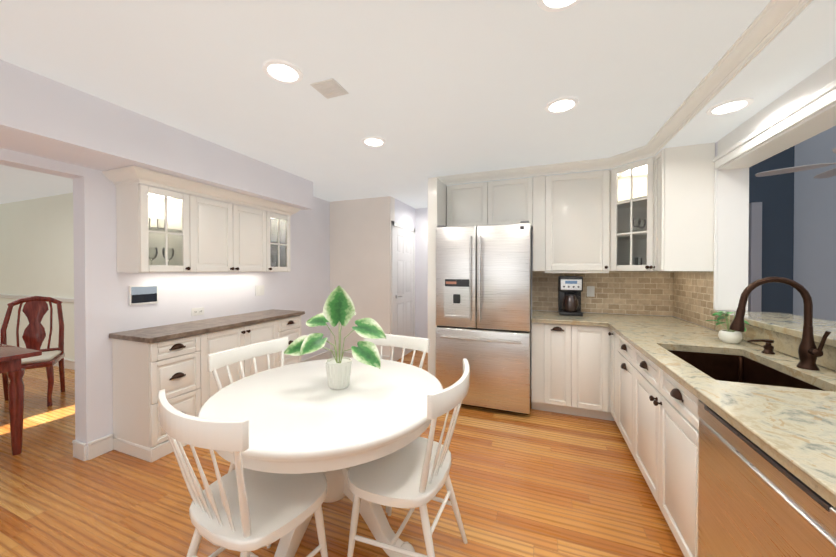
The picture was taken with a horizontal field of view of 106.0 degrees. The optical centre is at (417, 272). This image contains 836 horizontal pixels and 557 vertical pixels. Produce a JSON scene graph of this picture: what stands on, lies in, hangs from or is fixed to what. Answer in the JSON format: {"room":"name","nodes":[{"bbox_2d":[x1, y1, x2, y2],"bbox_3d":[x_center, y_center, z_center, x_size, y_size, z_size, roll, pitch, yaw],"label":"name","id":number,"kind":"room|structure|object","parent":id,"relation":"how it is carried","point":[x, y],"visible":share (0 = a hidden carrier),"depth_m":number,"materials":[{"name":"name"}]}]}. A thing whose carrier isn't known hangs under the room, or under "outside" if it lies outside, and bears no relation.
{"room":"kitchen","nodes":[
{"label":"kitchen","id":0,"kind":"room"},
{"bbox_2d":[0,148,331,445],"bbox_3d":[-2.740,0.140,1.581,0.150,2.450,7.550,0,1,21],"label":"wall","id":1,"kind":"structure","parent":0,"point":[62,245],"depth_m":3.22,"materials":[{"name":"white paint"}]},
{"bbox_2d":[0,294,73,302],"bbox_3d":[-4.869,0.381,4.385,5.780,0.060,0.025,0,1,21],"label":"trim","id":2,"kind":"structure","parent":1,"relation":"attached to","point":[70,300],"depth_m":4.83,"materials":[{"name":"white wood"}]},
{"bbox_2d":[53,359,74,369],"bbox_3d":[-4.868,1.277,4.395,5.780,0.128,0.020,0,1,21],"label":"baseboard","id":3,"kind":"structure","parent":1,"relation":"attached to","point":[69,364],"depth_m":4.39,"materials":[{"name":"white wood"}]},
{"bbox_2d":[129,285,157,305],"bbox_3d":[-2.263,0.181,2.601,0.015,0.160,0.205,0,1,21],"label":"tablet","id":4,"kind":"object","parent":1,"relation":"attached to","point":[142,294],"visible":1,"depth_m":2.59,"materials":[{"name":"white plastic"}]},
{"bbox_2d":[191,307,203,315],"bbox_3d":[-2.109,0.371,3.018,0.008,0.073,0.120,0,1,21],"label":"outlet","id":5,"kind":"object","parent":1,"relation":"attached to","point":[197,311],"visible":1,"depth_m":3.01,"materials":[{"name":"white plastic"}]},
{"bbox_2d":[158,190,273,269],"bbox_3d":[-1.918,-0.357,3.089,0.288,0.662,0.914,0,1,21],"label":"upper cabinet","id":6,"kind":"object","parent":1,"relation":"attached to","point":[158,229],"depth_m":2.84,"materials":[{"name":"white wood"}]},
{"bbox_2d":[255,285,263,295],"bbox_3d":[-1.852,0.207,3.692,0.009,0.120,0.125,0,1,21],"label":"light switch","id":7,"kind":"object","parent":1,"relation":"attached to","point":[259,290],"visible":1,"depth_m":3.68,"materials":[{"name":"white plastic"}]},
{"bbox_2d":[301,350,330,361],"bbox_3d":[-1.579,1.277,4.407,0.020,0.128,1.160,0,1,21],"label":"baseboard","id":8,"kind":"structure","parent":1,"relation":"attached to","point":[325,355],"depth_m":4.72,"materials":[{"name":"white wood"}]},
{"bbox_2d":[0,350,683,556],"bbox_3d":[-2.143,1.389,2.247,12.400,0.060,9.200,0,1,21],"label":"floor","id":9,"kind":"structure","parent":0,"point":[537,483],"depth_m":1.91,"materials":[{"name":"brown wood"}]},
{"bbox_2d":[0,344,41,455],"bbox_3d":[-3.978,0.979,2.273,1.950,0.760,1.050,0,1,21],"label":"dining table","id":10,"kind":"object","parent":9,"relation":"on","point":[11,357],"visible":1,"depth_m":2.34,"materials":[{"name":"brown wood"}]},
{"bbox_2d":[0,296,64,406],"bbox_3d":[-4.059,0.805,3.273,0.474,1.098,0.560,0,1,-37],"label":"dining chair","id":11,"kind":"object","parent":9,"relation":"on","point":[35,309],"visible":0.9,"depth_m":3.42,"materials":[{"name":"brown wood"}]},
{"bbox_2d":[112,332,211,462],"bbox_3d":[-2.053,0.927,2.525,0.466,0.860,0.411,0,1,21],"label":"base cabinet","id":12,"kind":"object","parent":9,"relation":"on","point":[176,369],"depth_m":2.36,"materials":[{"name":"white wood"}]},
{"bbox_2d":[109,309,304,342],"bbox_3d":[-1.838,0.473,3.044,0.495,0.036,1.584,0,1,21],"label":"countertop","id":13,"kind":"structure","parent":12,"relation":"on","point":[163,333],"depth_m":2.69,"materials":[{"name":"brown stone"}]},
{"bbox_2d":[158,389,327,556],"bbox_3d":[-0.688,0.913,1.284,0.545,0.915,0.540,0,1,21],"label":"chair","id":14,"kind":"object","parent":9,"relation":"on","point":[245,512],"visible":0.94,"depth_m":1.15,"materials":[{"name":"white paint"}]},
{"bbox_2d":[212,319,279,395],"bbox_3d":[-1.852,0.923,3.052,0.466,0.860,0.824,0,1,21],"label":"base cabinet","id":15,"kind":"object","parent":9,"relation":"on","point":[231,338],"depth_m":2.97,"materials":[{"name":"white wood"}]},
{"bbox_2d":[207,337,287,472],"bbox_3d":[-0.850,0.908,1.894,0.537,0.915,0.537,0,1,21],"label":"chair","id":16,"kind":"object","parent":9,"relation":"on","point":[217,360],"visible":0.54,"depth_m":1.95,"materials":[{"name":"white paint"}]},
{"bbox_2d":[280,315,300,366],"bbox_3d":[-1.652,0.919,3.580,0.466,0.860,0.413,0,1,21],"label":"base cabinet","id":17,"kind":"object","parent":9,"relation":"on","point":[290,327],"depth_m":3.52,"materials":[{"name":"white wood"}]},
{"bbox_2d":[197,358,442,556],"bbox_3d":[-0.455,0.988,1.677,1.180,0.751,1.180,0,1,21],"label":"table","id":18,"kind":"object","parent":9,"relation":"on","point":[302,417],"visible":0.67,"depth_m":1.42,"materials":[{"name":"white paint"}]},
{"bbox_2d":[283,286,385,389],"bbox_3d":[-0.414,0.338,1.680,0.526,0.549,0.395,0,1,21],"label":"potted plant","id":19,"kind":"object","parent":18,"relation":"on","point":[339,307],"visible":1,"depth_m":1.65,"materials":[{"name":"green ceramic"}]},
{"bbox_2d":[364,334,428,512],"bbox_3d":[-0.237,0.906,2.071,0.537,0.915,0.537,0,1,21],"label":"chair","id":20,"kind":"object","parent":9,"relation":"on","point":[409,342],"visible":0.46,"depth_m":2.26,"materials":[{"name":"white paint"}]},
{"bbox_2d":[347,358,468,556],"bbox_3d":[-0.037,0.911,1.493,0.532,0.915,0.530,0,1,21],"label":"chair","id":21,"kind":"object","parent":9,"relation":"on","point":[412,475],"visible":0.94,"depth_m":1.38,"materials":[{"name":"white paint"}]},
{"bbox_2d":[436,221,531,414],"bbox_3d":[0.729,0.433,3.380,0.910,1.833,0.866,0,1,21],"label":"refrigerator","id":22,"kind":"object","parent":9,"relation":"on","point":[483,299],"visible":0.96,"depth_m":3.02,"materials":[{"name":"silver metal"}]},
{"bbox_2d":[531,323,578,415],"bbox_3d":[1.397,0.913,3.272,0.399,0.876,0.638,0,1,21],"label":"base cabinet","id":23,"kind":"object","parent":9,"relation":"on","point":[555,347],"depth_m":2.98,"materials":[{"name":"white wood"}]},
{"bbox_2d":[579,325,598,418],"bbox_3d":[1.654,0.914,3.174,0.349,0.876,0.638,0,1,21],"label":"base cabinet","id":24,"kind":"object","parent":9,"relation":"on","point":[588,335],"depth_m":2.87,"materials":[{"name":"white wood"}]},
{"bbox_2d":[531,310,602,325],"bbox_3d":[1.497,0.455,3.211,0.630,0.038,0.675,0,1,21],"label":"countertop","id":25,"kind":"structure","parent":24,"relation":"on","point":[551,317],"depth_m":3.02,"materials":[{"name":"beige stone"}]},
{"bbox_2d":[558,276,582,315],"bbox_3d":[1.588,0.235,3.288,0.215,0.400,0.265,0,1,21],"label":"coffee maker","id":26,"kind":"object","parent":25,"relation":"on","point":[570,289],"visible":1,"depth_m":3.21,"materials":[{"name":"black plastic"}]},
{"bbox_2d":[611,329,614,420],"bbox_3d":[1.974,0.919,2.553,0.659,0.876,0.335,0,1,21],"label":"base cabinet","id":27,"kind":"object","parent":9,"relation":"on","point":[612,332],"depth_m":2.74,"materials":[{"name":"white wood"}]},
{"bbox_2d":[615,332,699,494],"bbox_3d":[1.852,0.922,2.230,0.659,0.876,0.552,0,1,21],"label":"base cabinet","id":28,"kind":"object","parent":9,"relation":"on","point":[646,405],"depth_m":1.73,"materials":[{"name":"white wood"}]},
{"bbox_2d":[595,313,835,507],"bbox_3d":[1.373,0.474,0.978,0.725,0.038,4.940,0,1,21],"label":"countertop","id":29,"kind":"structure","parent":28,"relation":"on","point":[792,430],"depth_m":1.16,"materials":[{"name":"beige stone"}]},
{"bbox_2d":[706,311,748,343],"bbox_3d":[1.986,0.345,2.017,0.176,0.202,0.259,0,1,21],"label":"potted plant","id":30,"kind":"object","parent":29,"relation":"on","point":[728,335],"visible":0.81,"depth_m":2.00,"materials":[{"name":"white ceramic"}]},
{"bbox_2d":[668,350,825,390],"bbox_3d":[1.577,0.599,1.587,0.470,0.220,0.768,0,1,21],"label":"sink","id":31,"kind":"object","parent":29,"relation":"in","point":[732,368],"visible":0.15,"depth_m":1.85,"materials":[{"name":"brown metal"}]},
{"bbox_2d":[747,339,774,353],"bbox_3d":[1.920,0.410,1.764,0.117,0.076,0.052,0,1,21],"label":"soap dispenser","id":32,"kind":"object","parent":29,"relation":"on","point":[768,347],"visible":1,"depth_m":1.75,"materials":[{"name":"brown metal"}]},
{"bbox_2d":[729,277,830,369],"bbox_3d":[1.710,0.234,1.501,0.320,0.432,0.127,0,1,21],"label":"faucet","id":33,"kind":"object","parent":29,"relation":"on","point":[809,352],"visible":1,"depth_m":1.48,"materials":[{"name":"brown metal"}]},
{"bbox_2d":[698,400,835,556],"bbox_3d":[1.290,0.936,0.820,0.670,0.869,0.662,0,1,21],"label":"dishwasher","id":34,"kind":"object","parent":9,"relation":"on","point":[754,500],"visible":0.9,"depth_m":0.94,"materials":[{"name":"silver metal"}]},
{"bbox_2d":[332,196,395,359],"bbox_3d":[-0.856,0.113,4.823,1.030,2.450,0.150,0,1,21],"label":"wall","id":35,"kind":"structure","parent":0,"point":[361,228],"depth_m":4.73,"materials":[{"name":"beige paint"}]},
{"bbox_2d":[331,350,389,359],"bbox_3d":[-0.875,1.274,4.754,1.050,0.128,0.030,0,1,21],"label":"baseboard","id":36,"kind":"structure","parent":35,"relation":"attached to","point":[346,354],"depth_m":4.83,"materials":[{"name":"white wood"}]},
{"bbox_2d":[396,199,415,336],"bbox_3d":[-0.270,0.110,5.125,0.150,2.450,0.810,0,1,21],"label":"wall","id":37,"kind":"structure","parent":0,"point":[405,214],"depth_m":5.20,"materials":[{"name":"white paint"}]},
{"bbox_2d":[391,221,414,360],"bbox_3d":[-0.218,0.286,5.026,0.018,2.100,0.920,0,1,21],"label":"door frame","id":38,"kind":"structure","parent":37,"relation":"attached to","point":[399,225],"depth_m":4.63,"materials":[{"name":"white wood"}]},
{"bbox_2d":[394,227,413,360],"bbox_3d":[-0.192,0.319,5.019,0.071,2.018,0.778,0,1,21],"label":"hall door","id":39,"kind":"structure","parent":37,"relation":"in","point":[403,280],"depth_m":4.98,"materials":[{"name":"white wood"}]},
{"bbox_2d":[0,0,835,209],"bbox_3d":[-2.143,-1.481,2.224,12.400,1.440,9.200,0,1,21],"label":"ceiling","id":40,"kind":"structure","parent":0,"point":[191,90],"depth_m":1.76,"materials":[{"name":"paint"}]},
{"bbox_2d":[262,59,302,83],"bbox_3d":[-0.728,-1.081,1.700,0.204,0.009,0.204,0,1,21],"label":"recessed light","id":41,"kind":"object","parent":40,"relation":"in","point":[283,71],"visible":1,"depth_m":1.69,"materials":[{"name":"white plastic"}]},
{"bbox_2d":[310,78,348,98],"bbox_3d":[-0.519,-1.082,1.856,0.160,0.010,0.160,0,1,21],"label":"ceiling vent","id":42,"kind":"object","parent":40,"relation":"in","point":[329,88],"visible":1,"depth_m":1.84,"materials":[{"name":"beige metal"}]},
{"bbox_2d":[362,136,385,146],"bbox_3d":[-0.367,-1.089,2.622,0.204,0.009,0.204,0,1,21],"label":"recessed light","id":43,"kind":"object","parent":40,"relation":"in","point":[371,141],"visible":1,"depth_m":2.61,"materials":[{"name":"white plastic"}]},
{"bbox_2d":[536,0,581,11],"bbox_3d":[0.558,-1.077,1.200,0.204,0.009,0.204,0,1,21],"label":"recessed light","id":44,"kind":"object","parent":40,"relation":"in","point":[553,5],"visible":1,"depth_m":1.26,"materials":[{"name":"white plastic"}]},
{"bbox_2d":[545,97,578,113],"bbox_3d":[0.932,-1.084,2.042,0.204,0.009,0.204,0,1,21],"label":"recessed light","id":45,"kind":"object","parent":40,"relation":"in","point":[560,105],"visible":1,"depth_m":2.03,"materials":[{"name":"white plastic"}]},
{"bbox_2d":[437,0,812,184],"bbox_3d":[-0.031,-1.028,0.139,2.033,0.088,6.798,0,1,21],"label":"crown molding","id":46,"kind":"structure","parent":40,"relation":"attached to","point":[769,24],"depth_m":1.89,"materials":[{"name":"paint"}]},
{"bbox_2d":[706,97,753,115],"bbox_3d":[1.868,-0.995,1.890,0.204,0.009,0.204,0,1,21],"label":"recessed light","id":47,"kind":"object","parent":40,"relation":"in","point":[729,106],"visible":0.98,"depth_m":1.89,"materials":[{"name":"white plastic"}]},
{"bbox_2d":[416,208,427,338],"bbox_3d":[0.313,0.108,5.449,1.010,2.450,0.150,0,1,21],"label":"wall","id":48,"kind":"structure","parent":0,"point":[422,213],"depth_m":5.46,"materials":[{"name":"white paint"}]},
{"bbox_2d":[531,230,662,368],"bbox_3d":[1.472,0.122,3.671,2.380,2.450,0.150,0,1,21],"label":"wall","id":49,"kind":"structure","parent":0,"point":[531,230],"depth_m":3.65,"materials":[{"name":"beige paint"}]},
{"bbox_2d":[444,181,491,226],"bbox_3d":[0.635,-0.753,3.712,0.527,0.520,0.347,0,1,21],"label":"upper cabinet","id":50,"kind":"object","parent":49,"relation":"attached to","point":[470,204],"depth_m":3.56,"materials":[{"name":"white wood"}]},
{"bbox_2d":[492,177,535,229],"bbox_3d":[1.025,-0.752,3.564,0.525,0.520,0.347,0,1,21],"label":"upper cabinet","id":51,"kind":"object","parent":49,"relation":"attached to","point":[513,200],"depth_m":3.38,"materials":[{"name":"white wood"}]},
{"bbox_2d":[544,169,619,272],"bbox_3d":[1.673,-0.515,3.297,0.643,0.990,0.388,0,1,21],"label":"upper cabinet","id":52,"kind":"object","parent":49,"relation":"attached to","point":[577,206],"depth_m":3.16,"materials":[{"name":"white wood"}]},
{"bbox_2d":[532,271,671,315],"bbox_3d":[1.948,0.207,3.405,1.340,0.449,0.009,0,1,21],"label":"tile backsplash","id":53,"kind":"structure","parent":49,"relation":"attached to","point":[618,292],"depth_m":3.34,"materials":[{"name":"tile"}]},
{"bbox_2d":[587,286,594,296],"bbox_3d":[1.878,0.202,3.423,0.075,0.115,0.008,0,1,21],"label":"outlet","id":54,"kind":"object","parent":53,"relation":"attached to","point":[590,291],"visible":1,"depth_m":3.42,"materials":[{"name":"white plastic"}]},
{"bbox_2d":[674,57,835,330],"bbox_3d":[1.746,-0.378,0.728,0.180,3.500,9.150,0,1,21],"label":"wall","id":55,"kind":"structure","parent":0,"point":[799,208],"depth_m":4.00,"materials":[{"name":"paint"}]},
{"bbox_2d":[612,160,643,265],"bbox_3d":[1.968,-0.533,2.890,0.291,0.934,0.291,0,1,21],"label":"upper cabinet","id":56,"kind":"object","parent":55,"relation":"attached to","point":[627,180],"depth_m":3.07,"materials":[{"name":"white wood"}]},
{"bbox_2d":[640,142,714,270],"bbox_3d":[2.137,-0.509,2.600,0.396,0.990,0.225,0,1,21],"label":"upper cabinet","id":57,"kind":"object","parent":55,"relation":"attached to","point":[655,213],"depth_m":2.50,"materials":[{"name":"white wood"}]},
{"bbox_2d":[672,271,714,329],"bbox_3d":[2.423,0.212,2.782,0.009,0.449,0.780,0,1,21],"label":"tile backsplash","id":58,"kind":"structure","parent":55,"relation":"attached to","point":[686,295],"depth_m":2.75,"materials":[{"name":"tile"}]},
{"bbox_2d":[748,202,761,311],"bbox_3d":[4.610,0.192,4.313,0.110,2.300,0.080,0,1,21],"label":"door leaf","id":59,"kind":"structure","parent":55,"relation":"in","point":[755,252],"depth_m":4.28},
{"bbox_2d":[710,310,835,370],"bbox_3d":[1.707,0.380,0.415,0.425,0.155,4.126,0,1,21],"label":"bar","id":60,"kind":"object","parent":55,"relation":"on","point":[784,331],"visible":0.81,"depth_m":1.78,"materials":[{"name":"beige stone"}]},
{"bbox_2d":[713,80,835,310],"bbox_3d":[1.235,-0.275,-0.575,0.208,1.165,6.350,0,1,21],"label":"window frame","id":61,"kind":"structure","parent":55,"relation":"attached to","point":[731,218],"depth_m":2.34,"materials":[{"name":"white wood"}]},
{"bbox_2d":[755,147,835,178],"bbox_3d":[3.864,-1.464,2.702,1.233,1.359,1.227,0,1,21],"label":"ceiling fan","id":62,"kind":"object","parent":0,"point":[829,173],"visible":1,"depth_m":3.02,"materials":[{"name":"white wood"}]}
]}

